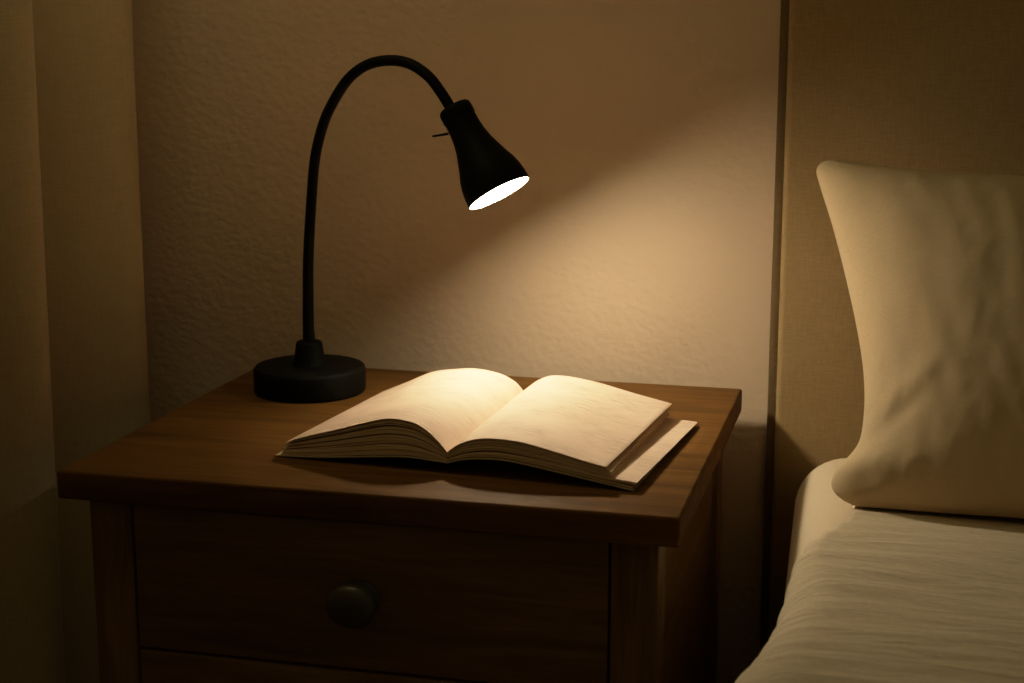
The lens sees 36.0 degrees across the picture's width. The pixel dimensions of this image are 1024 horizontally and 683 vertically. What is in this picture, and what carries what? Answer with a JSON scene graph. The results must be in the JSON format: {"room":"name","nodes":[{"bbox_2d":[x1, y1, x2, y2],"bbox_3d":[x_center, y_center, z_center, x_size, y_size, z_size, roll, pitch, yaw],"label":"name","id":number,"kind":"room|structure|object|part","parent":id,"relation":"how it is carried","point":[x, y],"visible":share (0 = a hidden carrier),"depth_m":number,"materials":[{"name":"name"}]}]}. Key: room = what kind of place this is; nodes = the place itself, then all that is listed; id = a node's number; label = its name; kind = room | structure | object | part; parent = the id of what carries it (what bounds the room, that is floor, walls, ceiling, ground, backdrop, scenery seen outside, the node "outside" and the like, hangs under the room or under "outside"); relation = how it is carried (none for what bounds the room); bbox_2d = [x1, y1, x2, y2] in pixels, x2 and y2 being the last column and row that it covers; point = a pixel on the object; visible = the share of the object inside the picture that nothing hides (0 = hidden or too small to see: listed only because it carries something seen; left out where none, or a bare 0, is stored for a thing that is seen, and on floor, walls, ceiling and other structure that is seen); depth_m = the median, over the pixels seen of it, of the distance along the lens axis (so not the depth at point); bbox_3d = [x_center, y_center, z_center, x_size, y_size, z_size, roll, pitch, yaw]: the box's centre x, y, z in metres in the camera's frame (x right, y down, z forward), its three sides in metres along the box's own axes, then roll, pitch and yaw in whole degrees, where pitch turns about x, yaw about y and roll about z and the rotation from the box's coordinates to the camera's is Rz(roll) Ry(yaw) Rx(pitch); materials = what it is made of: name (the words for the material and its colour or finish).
{"room":"bedroom","nodes":[
{"label":"bedroom","id":0,"kind":"room"},
{"bbox_2d":[132,0,780,682],"bbox_3d":[0.992,-0.549,1.479,3.205,2.430,0.080,3,12,14],"label":"wall","id":1,"kind":"structure","parent":0,"point":[636,246],"depth_m":1.78,"materials":[{"name":"paint"}]},
{"bbox_2d":[0,0,149,682],"bbox_3d":[-0.601,-0.480,1.183,0.220,2.388,1.208,3,12,14],"label":"curtain","id":2,"kind":"object","parent":1,"relation":"hanging from","point":[74,382],"visible":0.82,"depth_m":1.65,"materials":[{"name":"beige fabric"}]},
{"bbox_3d":[0.552,1.026,0.025,3.205,0.080,3.504,3,12,14],"label":"floor","id":3,"kind":"structure","parent":0,"visible":0},
{"bbox_2d":[57,368,741,682],"bbox_3d":[-0.080,0.369,1.606,0.558,0.580,0.495,3,12,14],"label":"nightstand","id":4,"kind":"object","parent":3,"relation":"on","point":[219,557],"visible":0.92,"depth_m":1.38,"materials":[{"name":"brown wood"}]},
{"bbox_3d":[-0.355,0.408,1.480,0.040,0.554,0.040,3,12,14],"label":"leg","id":5,"kind":"part","parent":4,"relation":"part of","materials":[{"name":"brown wood"}]},
{"bbox_3d":[-0.080,0.318,1.581,0.430,0.134,0.398,3,12,14],"label":"drawer","id":6,"kind":"part","parent":4,"relation":"part of","materials":[{"name":"brown wood"}]},
{"bbox_3d":[-0.135,0.224,1.349,0.044,0.038,0.035,3,12,14],"label":"knob","id":7,"kind":"part","parent":4,"relation":"part of","materials":[{"name":"brown metal"}]},
{"bbox_3d":[-0.080,0.183,1.554,0.430,0.134,0.398,3,12,14],"label":"drawer","id":8,"kind":"part","parent":4,"relation":"part of","materials":[{"name":"brown wood"}]},
{"bbox_2d":[253,55,528,402],"bbox_3d":[-0.127,-0.116,1.638,0.315,0.358,0.120,4,12,19],"label":"desk lamp","id":9,"kind":"object","parent":4,"relation":"on","point":[488,172],"visible":1,"depth_m":1.64,"materials":[{"name":"black metal"}]},
{"bbox_2d":[432,133,448,136],"bbox_3d":[-0.071,-0.206,1.574,0.017,0.005,0.003,-1,11,-3],"label":"switch","id":10,"kind":"object","parent":9,"relation":"attached to","point":[443,134],"depth_m":1.57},
{"bbox_3d":[-0.029,-0.184,1.563,0.093,0.109,0.068,3,12,14],"label":"lamp shade","id":11,"kind":"part","parent":9,"relation":"part of","materials":[{"name":"black metal"}]},
{"bbox_3d":[-0.025,-0.171,1.566,0.043,0.053,0.034,3,12,14],"label":"light bulb","id":12,"kind":"part","parent":9,"relation":"part of","materials":[{"name":"white glass"}]},
{"bbox_2d":[275,368,697,490],"bbox_3d":[-0.019,0.072,1.499,0.348,0.045,0.240,4,12,19],"label":"book","id":13,"kind":"object","parent":4,"relation":"on","point":[585,429],"visible":1,"depth_m":1.44,"materials":[{"name":"beige paper"}]},
{"bbox_3d":[0.106,0.431,1.366,0.040,0.554,0.040,3,12,14],"label":"leg","id":14,"kind":"part","parent":4,"relation":"part of","materials":[{"name":"brown wood"}]},
{"bbox_3d":[0.164,0.353,1.551,0.012,0.474,0.370,3,12,14],"label":"panel","id":15,"kind":"part","parent":4,"relation":"part of","materials":[{"name":"brown wood"}]},
{"bbox_3d":[0.206,0.352,1.756,0.040,0.554,0.040,3,12,14],"label":"leg","id":16,"kind":"part","parent":4,"relation":"part of","materials":[{"name":"brown wood"}]},
{"bbox_2d":[759,0,1023,653],"bbox_3d":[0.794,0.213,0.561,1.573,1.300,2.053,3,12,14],"label":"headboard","id":17,"kind":"object","parent":3,"relation":"on","point":[938,85],"visible":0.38,"depth_m":1.65,"materials":[{"name":"fabric"}]},
{"bbox_3d":[0.796,0.451,0.598,1.507,0.220,2.033,3,12,14],"label":"mattress","id":18,"kind":"part","parent":17,"relation":"part of","materials":[{"name":"beige fabric"}]},
{"bbox_2d":[735,505,1023,682],"bbox_3d":[0.722,0.468,0.626,1.460,0.322,1.903,3,12,14],"label":"duvet","id":19,"kind":"object","parent":17,"relation":"on","point":[882,595],"visible":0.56,"depth_m":1.20,"materials":[{"name":"beige fabric"}]},
{"bbox_2d":[816,160,1023,518],"bbox_3d":[0.532,-0.004,1.467,0.512,0.303,0.236,3,12,14],"label":"pillow","id":20,"kind":"object","parent":19,"relation":"on","point":[933,260],"visible":1,"depth_m":1.44,"materials":[{"name":"beige fabric"}]}
]}

